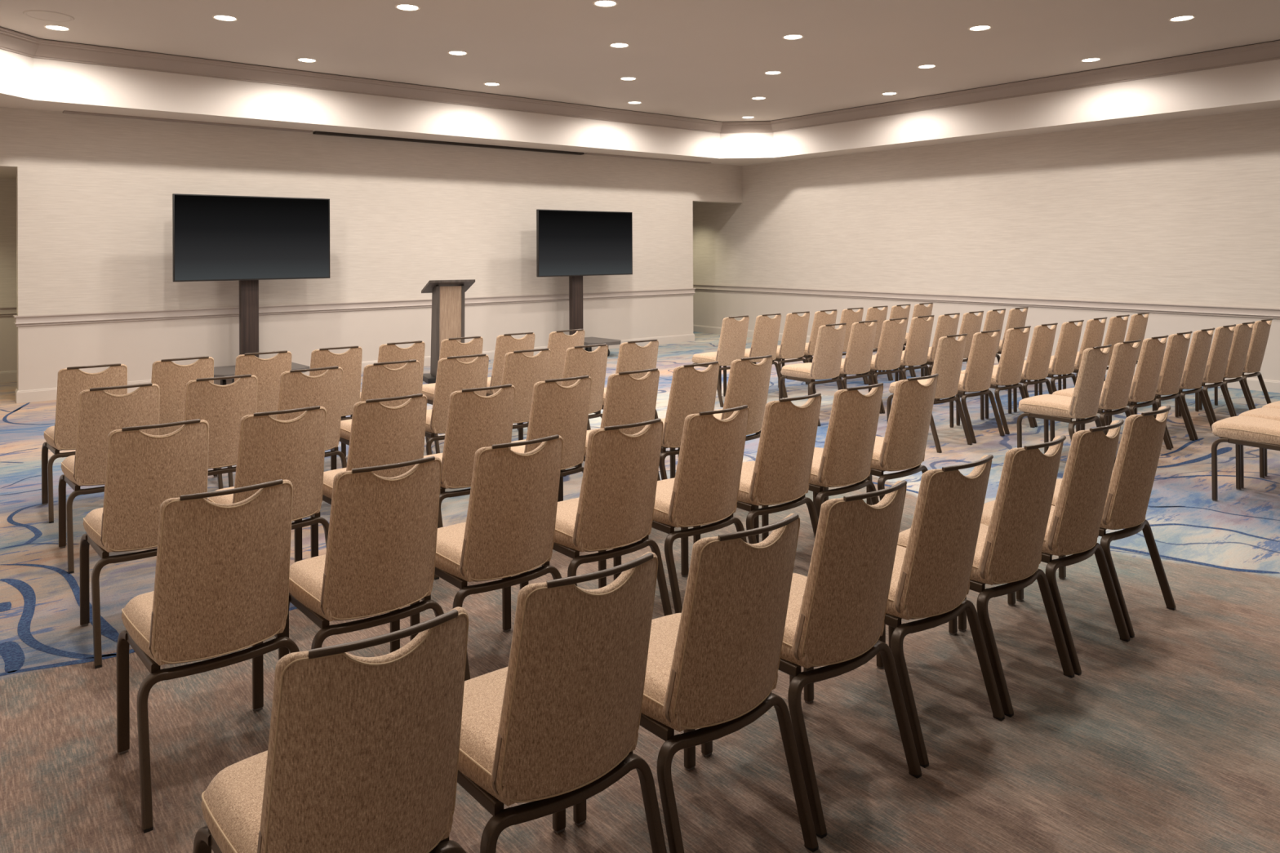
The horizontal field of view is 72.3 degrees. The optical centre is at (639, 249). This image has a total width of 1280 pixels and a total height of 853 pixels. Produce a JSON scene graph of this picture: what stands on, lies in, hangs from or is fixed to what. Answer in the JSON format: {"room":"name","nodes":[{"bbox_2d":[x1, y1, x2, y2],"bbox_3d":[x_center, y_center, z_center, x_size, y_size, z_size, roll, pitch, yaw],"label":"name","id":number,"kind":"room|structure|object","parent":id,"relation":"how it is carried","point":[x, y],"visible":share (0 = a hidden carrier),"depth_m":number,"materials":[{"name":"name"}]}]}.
{"room":"conference room","nodes":[
{"label":"conference room","id":0,"kind":"room"},
{"bbox_2d":[0,167,16,178],"bbox_3d":[-3.421,-0.959,13.229,11.830,0.122,1.760,0,0,-39],"label":"ceiling","id":1,"kind":"structure","parent":0,"point":[5,172],"depth_m":10.13,"materials":[{"name":"paint"}]},
{"bbox_2d":[0,177,17,371],"bbox_3d":[-4.029,-0.049,13.995,11.830,3.330,0.200,0,0,-39],"label":"wall","id":2,"kind":"structure","parent":0,"point":[8,287],"depth_m":10.84,"materials":[{"name":"paint"}]},
{"bbox_2d":[0,370,17,382],"bbox_3d":[-3.955,1.550,13.911,11.830,0.131,0.020,0,0,-39],"label":"baseboard","id":3,"kind":"structure","parent":2,"relation":"attached to","point":[5,376],"depth_m":10.83,"materials":[{"name":"paint"}]},
{"bbox_2d":[0,306,17,316],"bbox_3d":[-3.953,0.748,13.905,11.830,0.113,0.036,0,0,-39],"label":"trim","id":4,"kind":"structure","parent":2,"relation":"attached to","point":[4,311],"depth_m":10.82,"materials":[{"name":"paint"}]},
{"bbox_2d":[0,106,742,391],"bbox_3d":[-2.806,-0.054,12.464,11.830,3.330,0.200,0,0,-39],"label":"wall","id":5,"kind":"structure","parent":0,"point":[94,193],"depth_m":11.34,"materials":[{"name":"paint"}]},
{"bbox_2d":[13,288,695,326],"bbox_3d":[-2.887,0.743,12.374,9.700,0.113,0.234,0,0,-39],"label":"trim","id":6,"kind":"structure","parent":5,"relation":"attached to","point":[130,316],"depth_m":11.12,"materials":[{"name":"paint"}]},
{"bbox_2d":[15,333,694,403],"bbox_3d":[-2.889,1.546,12.380,9.668,0.131,0.218,0,0,-39],"label":"baseboard","id":7,"kind":"structure","parent":5,"relation":"attached to","point":[42,394],"depth_m":11.61,"materials":[{"name":"paint"}]},
{"bbox_2d":[62,110,711,164],"bbox_3d":[-2.520,-1.513,12.483,9.550,0.014,0.127,0,0,-39],"label":"trim","id":8,"kind":"structure","parent":5,"relation":"attached to","point":[64,111],"depth_m":10.53,"materials":[{"name":"paint"}]},
{"bbox_2d":[312,130,583,155],"bbox_3d":[-2.534,-1.505,12.492,4.160,0.030,0.097,0,0,-39],"label":"trim","id":9,"kind":"structure","parent":5,"relation":"attached to","point":[316,132],"depth_m":12.25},
{"bbox_2d":[0,331,1279,852],"bbox_3d":[1.578,1.593,6.982,11.930,0.001,17.850,0,0,-39],"label":"floor","id":10,"kind":"structure","parent":0,"point":[1166,739],"depth_m":3.08,"materials":[{"name":"carpet"}]},
{"bbox_2d":[41,363,127,523],"bbox_3d":[-3.470,1.156,5.511,0.463,0.917,0.600,0,0,-39],"label":"banquet chair","id":11,"kind":"object","parent":10,"relation":"on","point":[71,381],"visible":0.56,"depth_m":5.28,"materials":[{"name":"beige fabric"}]},
{"bbox_2d":[57,382,159,573],"bbox_3d":[-2.824,1.153,4.698,0.463,0.917,0.600,0,0,-39],"label":"banquet chair","id":12,"kind":"object","parent":10,"relation":"on","point":[100,412],"visible":0.62,"depth_m":4.47,"materials":[{"name":"beige fabric"}]},
{"bbox_2d":[79,418,208,668],"bbox_3d":[-2.076,1.150,3.706,0.463,0.917,0.600,0,0,-39],"label":"banquet chair","id":13,"kind":"object","parent":10,"relation":"on","point":[144,470],"visible":0.7,"depth_m":3.50,"materials":[{"name":"beige fabric"}]},
{"bbox_2d":[151,355,222,488],"bbox_3d":[-3.102,1.154,5.867,0.463,0.917,0.600,0,0,-39],"label":"banquet chair","id":14,"kind":"object","parent":10,"relation":"on","point":[171,378],"visible":0.29,"depth_m":5.65,"materials":[{"name":"beige fabric"}]},
{"bbox_2d":[116,479,299,833],"bbox_3d":[-1.348,1.147,2.754,0.463,0.917,0.600,0,0,-39],"label":"banquet chair","id":15,"kind":"object","parent":10,"relation":"on","point":[222,573],"visible":1,"depth_m":2.56,"materials":[{"name":"beige fabric"}]},
{"bbox_2d":[183,374,257,475],"bbox_3d":[-2.439,1.151,5.016,0.463,0.917,0.600,0,0,-38],"label":"banquet chair","id":16,"kind":"object","parent":10,"relation":"on","point":[223,406],"visible":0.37,"depth_m":4.82,"materials":[{"name":"beige fabric"}]},
{"bbox_2d":[213,350,291,487],"bbox_3d":[-2.711,1.153,6.178,0.463,0.917,0.600,0,0,-39],"label":"banquet chair","id":17,"kind":"object","parent":10,"relation":"on","point":[268,371],"visible":0.3,"depth_m":5.98,"materials":[{"name":"beige fabric"}]},
{"bbox_2d":[213,280,310,385],"bbox_3d":[-4.507,0.590,10.271,1.070,2.056,0.800,0,0,-39],"label":"stand","id":18,"kind":"object","parent":10,"relation":"on","point":[248,289],"visible":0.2,"depth_m":10.37,"materials":[{"name":"brown wood"}]},
{"bbox_2d":[172,193,329,281],"bbox_3d":[-4.543,-0.138,10.343,1.745,0.985,0.077,0,0,-39],"label":"television","id":19,"kind":"object","parent":18,"relation":"attached to","point":[215,237],"visible":1,"depth_m":10.26,"materials":[{"name":"black plastic"}]},
{"bbox_2d":[207,405,328,562],"bbox_3d":[-1.693,1.148,4.005,0.463,0.917,0.600,0,0,-39],"label":"banquet chair","id":20,"kind":"object","parent":10,"relation":"on","point":[269,449],"visible":0.65,"depth_m":3.82,"materials":[{"name":"beige fabric"}]},
{"bbox_2d":[275,366,346,468],"bbox_3d":[-2.071,1.150,5.342,0.463,0.917,0.600,0,0,-39],"label":"banquet chair","id":21,"kind":"object","parent":10,"relation":"on","point":[297,389],"visible":0.41,"depth_m":5.15,"materials":[{"name":"beige fabric"}]},
{"bbox_2d":[192,606,468,852],"bbox_3d":[-0.620,1.144,1.797,0.463,0.917,0.600,0,0,-38],"label":"banquet chair","id":22,"kind":"object","parent":10,"relation":"on","point":[362,755],"visible":1,"depth_m":1.59,"materials":[{"name":"beige fabric"}]},
{"bbox_2d":[309,346,362,457],"bbox_3d":[-2.309,1.151,6.464,0.463,0.917,0.600,0,0,-38],"label":"banquet chair","id":23,"kind":"object","parent":10,"relation":"on","point":[350,361],"visible":0.41,"depth_m":6.32,"materials":[{"name":"beige fabric"}]},
{"bbox_2d":[278,456,444,660],"bbox_3d":[-0.956,1.145,3.049,0.463,0.917,0.600,0,0,-38],"label":"banquet chair","id":24,"kind":"object","parent":10,"relation":"on","point":[380,557],"visible":0.92,"depth_m":2.85,"materials":[{"name":"beige fabric"}]},
{"bbox_2d":[310,393,439,579],"bbox_3d":[-1.319,1.147,4.324,0.463,0.917,0.600,0,0,-39],"label":"banquet chair","id":25,"kind":"object","parent":10,"relation":"on","point":[380,434],"visible":0.44,"depth_m":4.12,"materials":[{"name":"beige fabric"}]},
{"bbox_2d":[330,359,419,470],"bbox_3d":[-1.685,1.148,5.643,0.463,0.917,0.600,0,0,-39],"label":"banquet chair","id":26,"kind":"object","parent":10,"relation":"on","point":[379,381],"visible":0.29,"depth_m":5.43,"materials":[{"name":"beige fabric"}]},
{"bbox_2d":[350,340,432,454],"bbox_3d":[-1.938,1.149,6.802,0.463,0.917,0.600,0,0,-39],"label":"banquet chair","id":27,"kind":"object","parent":10,"relation":"on","point":[390,352],"visible":0.26,"depth_m":6.58,"materials":[{"name":"beige fabric"}]},
{"bbox_2d":[421,279,475,383],"bbox_3d":[-2.375,0.987,10.835,0.580,1.245,0.490,0,0,-27],"label":"lectern","id":28,"kind":"object","parent":10,"relation":"on","point":[447,295],"visible":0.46,"depth_m":10.71,"materials":[{"name":"brown wood"}]},
{"bbox_2d":[422,336,483,453],"bbox_3d":[-1.551,1.148,7.148,0.463,0.917,0.599,0,0,-39],"label":"banquet chair","id":29,"kind":"object","parent":10,"relation":"on","point":[451,347],"visible":0.29,"depth_m":6.93,"materials":[{"name":"beige fabric"}]},
{"bbox_2d":[425,353,488,455],"bbox_3d":[-1.297,1.147,5.941,0.463,0.917,0.600,0,0,-39],"label":"banquet chair","id":30,"kind":"object","parent":10,"relation":"on","point":[453,375],"visible":0.41,"depth_m":5.71,"materials":[{"name":"beige fabric"}]},
{"bbox_2d":[423,383,515,528],"bbox_3d":[-0.931,1.145,4.618,0.463,0.917,0.600,0,0,-38],"label":"banquet chair","id":31,"kind":"object","parent":10,"relation":"on","point":[475,421],"visible":0.53,"depth_m":4.39,"materials":[{"name":"beige fabric"}]},
{"bbox_2d":[409,434,563,680],"bbox_3d":[-0.575,1.144,3.379,0.463,0.917,0.600,0,0,-39],"label":"banquet chair","id":32,"kind":"object","parent":10,"relation":"on","point":[508,531],"visible":0.86,"depth_m":3.18,"materials":[{"name":"beige fabric"}]},
{"bbox_2d":[486,332,534,395],"bbox_3d":[-1.173,1.146,7.469,0.463,0.917,0.600,0,0,-39],"label":"banquet chair","id":33,"kind":"object","parent":10,"relation":"on","point":[505,343],"visible":0.38,"depth_m":7.22,"materials":[{"name":"beige fabric"}]},
{"bbox_2d":[501,347,551,440],"bbox_3d":[-0.912,1.145,6.260,0.463,0.917,0.600,0,0,-38],"label":"banquet chair","id":34,"kind":"object","parent":10,"relation":"on","point":[522,371],"visible":0.4,"depth_m":6.05,"materials":[{"name":"beige fabric"}]},
{"bbox_2d":[511,375,591,476],"bbox_3d":[-0.552,1.144,4.921,0.463,0.917,0.600,0,0,-38],"label":"banquet chair","id":35,"kind":"object","parent":10,"relation":"on","point":[556,409],"visible":0.48,"depth_m":4.72,"materials":[{"name":"beige fabric"}]},
{"bbox_2d":[516,328,591,430],"bbox_3d":[-0.770,1.145,7.746,0.463,0.917,0.600,0,0,-39],"label":"banquet chair","id":36,"kind":"object","parent":10,"relation":"on","point":[559,342],"visible":0.37,"depth_m":7.51,"materials":[{"name":"beige fabric"}]},
{"bbox_2d":[457,551,666,852],"bbox_3d":[-0.243,1.143,2.108,0.463,0.917,0.600,0,0,-38],"label":"banquet chair","id":37,"kind":"object","parent":10,"relation":"on","point":[552,729],"visible":0.88,"depth_m":1.91,"materials":[{"name":"beige fabric"}]},
{"bbox_2d":[527,343,608,476],"bbox_3d":[-0.521,1.144,6.532,0.463,0.917,0.600,0,0,-39],"label":"banquet chair","id":38,"kind":"object","parent":10,"relation":"on","point":[579,362],"visible":0.46,"depth_m":6.34,"materials":[{"name":"beige fabric"}]},
{"bbox_2d":[568,275,621,355],"bbox_3d":[-0.718,0.601,13.297,0.640,2.003,0.800,0,0,-39],"label":"stand","id":39,"kind":"object","parent":10,"relation":"on","point":[575,282],"visible":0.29,"depth_m":13.30,"materials":[{"name":"brown wood"}]},
{"bbox_2d":[536,208,632,276],"bbox_3d":[-0.823,-0.100,13.313,1.745,0.985,0.077,0,0,-39],"label":"television","id":40,"kind":"object","parent":39,"relation":"attached to","point":[569,242],"visible":1,"depth_m":13.23,"materials":[{"name":"black plastic"}]},
{"bbox_2d":[520,418,672,616],"bbox_3d":[-0.189,1.142,3.687,0.463,0.917,0.600,0,0,-38],"label":"banquet chair","id":41,"kind":"object","parent":10,"relation":"on","point":[614,508],"visible":0.84,"depth_m":3.49,"materials":[{"name":"beige fabric"}]},
{"bbox_2d":[557,368,660,502],"bbox_3d":[-0.172,1.142,5.199,0.463,0.917,0.600,0,0,-39],"label":"banquet chair","id":42,"kind":"object","parent":10,"relation":"on","point":[628,400],"visible":0.32,"depth_m":4.97,"materials":[{"name":"beige fabric"}]},
{"bbox_2d":[601,338,661,453],"bbox_3d":[-0.141,1.142,6.858,0.463,0.917,0.600,0,0,-38],"label":"banquet chair","id":43,"kind":"object","parent":10,"relation":"on","point":[632,357],"visible":0.26,"depth_m":6.62,"materials":[{"name":"beige fabric"}]},
{"bbox_2d":[613,404,749,613],"bbox_3d":[0.200,1.141,3.986,0.463,0.917,0.600,0,0,-38],"label":"banquet chair","id":44,"kind":"object","parent":10,"relation":"on","point":[704,490],"visible":0.91,"depth_m":3.77,"materials":[{"name":"beige fabric"}]},
{"bbox_2d":[658,360,719,479],"bbox_3d":[0.204,1.141,5.500,0.463,0.917,0.600,0,0,-39],"label":"banquet chair","id":45,"kind":"object","parent":10,"relation":"on","point":[692,391],"visible":0.62,"depth_m":5.27,"materials":[{"name":"beige fabric"}]},
{"bbox_2d":[573,513,818,852],"bbox_3d":[0.137,1.141,2.395,0.463,0.917,0.600,0,0,-38],"label":"banquet chair","id":46,"kind":"object","parent":10,"relation":"on","point":[713,665],"visible":0.84,"depth_m":2.19,"materials":[{"name":"beige fabric"}]},
{"bbox_2d":[691,315,749,407],"bbox_3d":[0.853,1.138,9.223,0.463,0.917,0.599,0,0,-39],"label":"banquet chair","id":47,"kind":"object","parent":10,"relation":"on","point":[733,335],"visible":0.78,"depth_m":9.01,"materials":[{"name":"beige fabric"}]},
{"bbox_2d":[678,355,772,456],"bbox_3d":[0.578,1.139,5.806,0.463,0.917,0.600,0,0,-39],"label":"banquet chair","id":48,"kind":"object","parent":10,"relation":"on","point":[748,384],"visible":0.45,"depth_m":5.59,"materials":[{"name":"beige fabric"}]},
{"bbox_2d":[723,313,786,398],"bbox_3d":[1.232,1.137,9.496,0.463,0.917,0.600,0,0,-38],"label":"banquet chair","id":49,"kind":"object","parent":10,"relation":"on","point":[766,330],"visible":0.63,"depth_m":9.29,"materials":[{"name":"beige fabric"}]},
{"bbox_2d":[693,392,821,544],"bbox_3d":[0.588,1.139,4.303,0.463,0.917,0.600,0,0,-38],"label":"banquet chair","id":50,"kind":"object","parent":10,"relation":"on","point":[780,471],"visible":0.83,"depth_m":4.09,"materials":[{"name":"beige fabric"}]},
{"bbox_2d":[752,311,809,397],"bbox_3d":[1.594,1.135,9.787,0.463,0.917,0.600,0,0,-39],"label":"banquet chair","id":51,"kind":"object","parent":10,"relation":"on","point":[793,344],"visible":0.77,"depth_m":9.57,"materials":[{"name":"beige fabric"}]},
{"bbox_2d":[781,309,838,392],"bbox_3d":[1.961,1.134,10.078,0.463,0.917,0.600,0,0,-38],"label":"banquet chair","id":52,"kind":"object","parent":10,"relation":"on","point":[821,317],"visible":0.47,"depth_m":9.84,"materials":[{"name":"beige fabric"}]},
{"bbox_2d":[701,480,921,839],"bbox_3d":[0.516,1.139,2.720,0.463,0.917,0.600,0,0,-38],"label":"banquet chair","id":53,"kind":"object","parent":10,"relation":"on","point":[836,613],"visible":0.78,"depth_m":2.50,"materials":[{"name":"beige fabric"}]},
{"bbox_2d":[778,323,846,426],"bbox_3d":[1.640,1.135,8.256,0.463,0.917,0.600,0,0,-38],"label":"banquet chair","id":54,"kind":"object","parent":10,"relation":"on","point":[825,364],"visible":0.98,"depth_m":8.06,"materials":[{"name":"beige fabric"}]},
{"bbox_2d":[761,382,883,541],"bbox_3d":[0.972,1.138,4.614,0.463,0.917,0.600,0,0,-38],"label":"banquet chair","id":55,"kind":"object","parent":10,"relation":"on","point":[845,459],"visible":0.76,"depth_m":4.40,"materials":[{"name":"beige fabric"}]},
{"bbox_2d":[809,307,867,384],"bbox_3d":[2.344,1.132,10.400,0.463,0.917,0.600,0,0,-38],"label":"banquet chair","id":56,"kind":"object","parent":10,"relation":"on","point":[848,316],"visible":0.28,"depth_m":10.17,"materials":[{"name":"beige fabric"}]},
{"bbox_2d":[812,320,882,413],"bbox_3d":[2.012,1.133,8.570,0.463,0.917,0.600,0,0,-39],"label":"banquet chair","id":57,"kind":"object","parent":10,"relation":"on","point":[858,358],"visible":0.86,"depth_m":8.35,"materials":[{"name":"beige fabric"}]},
{"bbox_2d":[856,306,891,384],"bbox_3d":[2.710,1.131,10.684,0.463,0.917,0.600,0,0,-38],"label":"banquet chair","id":58,"kind":"object","parent":10,"relation":"on","point":[873,313],"visible":0.31,"depth_m":10.47,"materials":[{"name":"beige fabric"}]},
{"bbox_2d":[845,317,907,413],"bbox_3d":[2.387,1.132,8.850,0.463,0.917,0.599,0,0,-38],"label":"banquet chair","id":59,"kind":"object","parent":10,"relation":"on","point":[889,353],"visible":0.78,"depth_m":8.63,"materials":[{"name":"beige fabric"}]},
{"bbox_2d":[822,373,938,505],"bbox_3d":[1.361,1.136,4.927,0.463,0.917,0.599,0,0,-39],"label":"banquet chair","id":60,"kind":"object","parent":10,"relation":"on","point":[903,446],"visible":0.72,"depth_m":4.71,"materials":[{"name":"beige fabric"}]},
{"bbox_2d":[858,304,914,380],"bbox_3d":[3.073,1.129,10.973,0.463,0.917,0.600,0,0,-39],"label":"banquet chair","id":61,"kind":"object","parent":10,"relation":"on","point":[897,311],"visible":0.23,"depth_m":10.73,"materials":[{"name":"beige fabric"}]},
{"bbox_2d":[803,454,1004,768],"bbox_3d":[0.900,1.138,3.040,0.463,0.917,0.599,0,0,-38],"label":"banquet chair","id":62,"kind":"object","parent":10,"relation":"on","point":[931,577],"visible":0.75,"depth_m":2.81,"materials":[{"name":"beige fabric"}]},
{"bbox_2d":[871,315,937,400],"bbox_3d":[2.762,1.130,9.172,0.463,0.917,0.599,0,0,-39],"label":"banquet chair","id":63,"kind":"object","parent":10,"relation":"on","point":[916,352],"visible":0.77,"depth_m":8.95,"materials":[{"name":"beige fabric"}]},
{"bbox_2d":[882,302,933,377],"bbox_3d":[3.454,1.127,11.272,0.463,0.917,0.600,0,0,-38],"label":"banquet chair","id":64,"kind":"object","parent":10,"relation":"on","point":[920,309],"visible":0.27,"depth_m":11.02,"materials":[{"name":"beige fabric"}]},
{"bbox_2d":[886,333,972,453],"bbox_3d":[2.366,1.132,7.197,0.463,0.917,0.600,0,0,-38],"label":"banquet chair","id":65,"kind":"object","parent":10,"relation":"on","point":[948,362],"visible":0.75,"depth_m":6.98,"materials":[{"name":"beige fabric"}]},
{"bbox_2d":[898,312,962,399],"bbox_3d":[3.131,1.129,9.457,0.463,0.917,0.600,0,0,-39],"label":"banquet chair","id":66,"kind":"object","parent":10,"relation":"on","point":[946,325],"visible":0.44,"depth_m":9.21,"materials":[{"name":"beige fabric"}]},
{"bbox_2d":[924,311,983,376],"bbox_3d":[3.506,1.127,9.765,0.463,0.917,0.600,0,0,-38],"label":"banquet chair","id":67,"kind":"object","parent":10,"relation":"on","point":[971,323],"visible":0.3,"depth_m":9.53,"materials":[{"name":"beige fabric"}]},
{"bbox_2d":[949,329,1004,443],"bbox_3d":[2.768,1.130,7.528,0.463,0.917,0.600,0,0,-38],"label":"banquet chair","id":68,"kind":"object","parent":10,"relation":"on","point":[977,376],"visible":0.71,"depth_m":7.31,"materials":[{"name":"beige fabric"}]},
{"bbox_2d":[888,435,1074,717],"bbox_3d":[1.282,1.136,3.330,0.463,0.917,0.600,0,0,-38],"label":"banquet chair","id":69,"kind":"object","parent":10,"relation":"on","point":[1008,549],"visible":0.8,"depth_m":3.10,"materials":[{"name":"beige fabric"}]},
{"bbox_2d":[966,308,1008,386],"bbox_3d":[3.882,1.126,10.082,0.463,0.917,0.600,0,0,-40],"label":"banquet chair","id":70,"kind":"object","parent":10,"relation":"on","point":[994,320],"visible":0.29,"depth_m":9.83,"materials":[{"name":"beige fabric"}]},
{"bbox_2d":[955,325,1035,434],"bbox_3d":[3.182,1.129,7.872,0.463,0.917,0.600,0,0,-39],"label":"banquet chair","id":71,"kind":"object","parent":10,"relation":"on","point":[1009,371],"visible":0.74,"depth_m":7.65,"materials":[{"name":"beige fabric"}]},
{"bbox_2d":[996,306,1031,382],"bbox_3d":[4.262,1.124,10.364,0.463,0.917,0.600,0,0,-38],"label":"banquet chair","id":72,"kind":"object","parent":10,"relation":"on","point":[1016,317],"visible":0.28,"depth_m":10.12,"materials":[{"name":"beige fabric"}]},
{"bbox_2d":[984,322,1057,426],"bbox_3d":[3.562,1.127,8.174,0.463,0.917,0.600,0,0,-38],"label":"banquet chair","id":73,"kind":"object","parent":10,"relation":"on","point":[1036,366],"visible":0.77,"depth_m":7.95,"materials":[{"name":"beige fabric"}]},
{"bbox_2d":[958,419,1129,675],"bbox_3d":[1.655,1.135,3.621,0.463,0.917,0.600,0,0,-39],"label":"banquet chair","id":74,"kind":"object","parent":10,"relation":"on","point":[1073,524],"visible":0.73,"depth_m":3.39,"materials":[{"name":"beige fabric"}]},
{"bbox_2d":[1013,320,1084,412],"bbox_3d":[3.964,1.125,8.496,0.463,0.917,0.600,0,0,-38],"label":"banquet chair","id":75,"kind":"object","parent":10,"relation":"on","point":[1063,362],"visible":0.78,"depth_m":8.27,"materials":[{"name":"beige fabric"}]},
{"bbox_2d":[1017,344,1114,469],"bbox_3d":[3.082,1.129,6.359,0.463,0.917,0.600,0,0,-39],"label":"banquet chair","id":76,"kind":"object","parent":10,"relation":"on","point":[1084,402],"visible":0.97,"depth_m":6.17,"materials":[{"name":"beige fabric"}]},
{"bbox_2d":[1038,316,1107,395],"bbox_3d":[4.357,1.124,8.814,0.463,0.917,0.600,0,0,-39],"label":"banquet chair","id":77,"kind":"object","parent":10,"relation":"on","point":[1093,335],"visible":0.35,"depth_m":8.57,"materials":[{"name":"beige fabric"}]},
{"bbox_2d":[1049,339,1141,463],"bbox_3d":[3.484,1.127,6.697,0.463,0.917,0.600,0,0,-38],"label":"banquet chair","id":78,"kind":"object","parent":10,"relation":"on","point":[1115,392],"visible":0.74,"depth_m":6.47,"materials":[{"name":"beige fabric"}]},
{"bbox_2d":[1016,404,1176,638],"bbox_3d":[2.032,1.133,3.933,0.463,0.917,0.600,0,0,-39],"label":"banquet chair","id":79,"kind":"object","parent":10,"relation":"on","point":[1135,468],"visible":0.7,"depth_m":3.70,"materials":[{"name":"beige fabric"}]},
{"bbox_2d":[1062,314,1129,389],"bbox_3d":[4.755,1.122,9.133,0.463,0.917,0.600,0,0,-38],"label":"banquet chair","id":80,"kind":"object","parent":10,"relation":"on","point":[1117,327],"visible":0.33,"depth_m":8.88,"materials":[{"name":"beige fabric"}]},
{"bbox_2d":[1100,311,1149,378],"bbox_3d":[5.149,1.121,9.451,0.463,0.917,0.600,0,0,-39],"label":"banquet chair","id":81,"kind":"object","parent":10,"relation":"on","point":[1138,322],"visible":0.35,"depth_m":9.20,"materials":[{"name":"beige fabric"}]},
{"bbox_2d":[1080,334,1171,449],"bbox_3d":[3.874,1.126,7.008,0.463,0.917,0.600,0,0,-38],"label":"banquet chair","id":82,"kind":"object","parent":10,"relation":"on","point":[1146,376],"visible":0.62,"depth_m":6.78,"materials":[{"name":"beige fabric"}]},
{"bbox_2d":[1108,331,1195,448],"bbox_3d":[4.261,1.124,7.326,0.463,0.917,0.600,0,0,-38],"label":"banquet chair","id":83,"kind":"object","parent":10,"relation":"on","point":[1177,345],"visible":0.66,"depth_m":7.10,"materials":[{"name":"beige fabric"}]},
{"bbox_2d":[1133,327,1214,439],"bbox_3d":[4.642,1.123,7.623,0.463,0.917,0.600,0,0,-39],"label":"banquet chair","id":84,"kind":"object","parent":10,"relation":"on","point":[1195,365],"visible":0.72,"depth_m":7.39,"materials":[{"name":"beige fabric"}]},
{"bbox_2d":[1157,324,1235,422],"bbox_3d":[5.047,1.121,7.954,0.463,0.917,0.600,0,0,-39],"label":"banquet chair","id":85,"kind":"object","parent":10,"relation":"on","point":[1220,350],"visible":0.66,"depth_m":7.72,"materials":[{"name":"beige fabric"}]},
{"bbox_2d":[1178,321,1254,417],"bbox_3d":[5.418,1.120,8.245,0.463,0.917,0.600,0,0,-38],"label":"banquet chair","id":86,"kind":"object","parent":10,"relation":"on","point":[1242,332],"visible":0.63,"depth_m":8.02,"materials":[{"name":"beige fabric"}]},
{"bbox_2d":[1199,318,1272,410],"bbox_3d":[5.823,1.118,8.576,0.463,0.917,0.600,0,0,-38],"label":"banquet chair","id":87,"kind":"object","parent":10,"relation":"on","point":[1260,331],"visible":0.66,"depth_m":8.34,"materials":[{"name":"beige fabric"}]},
{"bbox_2d":[1211,415,1279,501],"bbox_3d":[3.935,1.126,5.480,0.463,0.917,0.600,0,0,-38],"label":"banquet chair","id":88,"kind":"object","parent":10,"relation":"on","point":[1250,431],"visible":1,"depth_m":5.48,"materials":[{"name":"beige fabric"}]},
{"bbox_2d":[1238,407,1279,488],"bbox_3d":[4.300,1.124,5.773,0.463,0.917,0.599,0,0,-39],"label":"banquet chair","id":89,"kind":"object","parent":10,"relation":"on","point":[1263,412],"visible":0.29,"depth_m":5.83,"materials":[{"name":"beige fabric"}]},
{"bbox_2d":[1262,400,1279,476],"bbox_3d":[4.672,1.123,6.070,0.463,0.917,0.600,0,0,-38],"label":"banquet chair","id":90,"kind":"object","parent":10,"relation":"on","point":[1276,404],"visible":0.29,"depth_m":6.12,"materials":[{"name":"beige fabric"}]},
{"bbox_2d":[0,0,1279,121],"bbox_3d":[2.140,-2.141,6.113,10.770,0.001,14.472,0,0,-39],"label":"ceiling","id":91,"kind":"structure","parent":0,"point":[707,60],"depth_m":8.90,"materials":[{"name":"paint"}]},
{"bbox_2d":[22,9,74,22],"bbox_3d":[-5.328,-2.107,7.904,0.390,0.008,0.390,0,0,-39],"label":"ceiling speaker","id":92,"kind":"object","parent":91,"relation":"attached to","point":[49,15],"visible":1,"depth_m":7.89,"materials":[{"name":"paint"}]},
{"bbox_2d":[26,11,71,21],"bbox_3d":[-5.328,-2.105,7.904,0.330,0.001,0.330,0,0,-39],"label":"grille","id":93,"kind":"object","parent":92,"relation":"attached to","point":[43,15],"depth_m":7.89,"materials":[{"name":"metal"}]},
{"bbox_2d":[394,3,420,10],"bbox_3d":[-2.034,-2.119,7.673,0.224,0.010,0.224,0,0,-39],"label":"recessed light","id":94,"kind":"object","parent":91,"relation":"in","point":[405,6],"visible":1,"depth_m":7.65,"materials":[{"name":"white"}]},
{"bbox_2d":[592,0,617,7],"bbox_3d":[-0.299,-2.126,7.575,0.224,0.010,0.224,0,0,-39],"label":"recessed light","id":95,"kind":"object","parent":91,"relation":"in","point":[605,3],"visible":1,"depth_m":7.55,"materials":[{"name":"white"}]},
{"bbox_2d":[0,48,1279,165],"bbox_3d":[2.141,-1.865,6.113,10.770,0.652,14.472,0,0,-39],"label":"ceiling","id":96,"kind":"structure","parent":0,"point":[23,76],"depth_m":10.79,"materials":[{"name":"paint"}]},
{"bbox_2d":[0,26,1279,133],"bbox_3d":[2.140,-2.052,6.113,10.770,0.179,14.472,0,0,-39],"label":"trim","id":97,"kind":"structure","parent":96,"relation":"attached to","point":[12,41],"depth_m":10.71,"materials":[{"name":"paint"}]},
{"bbox_2d":[693,107,1279,381],"bbox_3d":[6.209,-0.090,10.813,0.200,3.330,17.950,0,0,-39],"label":"wall","id":98,"kind":"structure","parent":0,"point":[1186,211],"depth_m":11.89,"materials":[{"name":"paint"}]},
{"bbox_2d":[693,284,1279,319],"bbox_3d":[6.184,0.707,10.663,0.036,0.113,17.750,0,0,-39],"label":"trim","id":99,"kind":"structure","parent":98,"relation":"attached to","point":[1243,312],"depth_m":11.86,"materials":[{"name":"paint"}]},
{"bbox_2d":[693,324,1279,392],"bbox_3d":[6.194,1.509,10.668,0.020,0.131,17.750,0,0,-39],"label":"baseboard","id":100,"kind":"structure","parent":98,"relation":"attached to","point":[1273,386],"depth_m":9.98,"materials":[{"name":"paint"}]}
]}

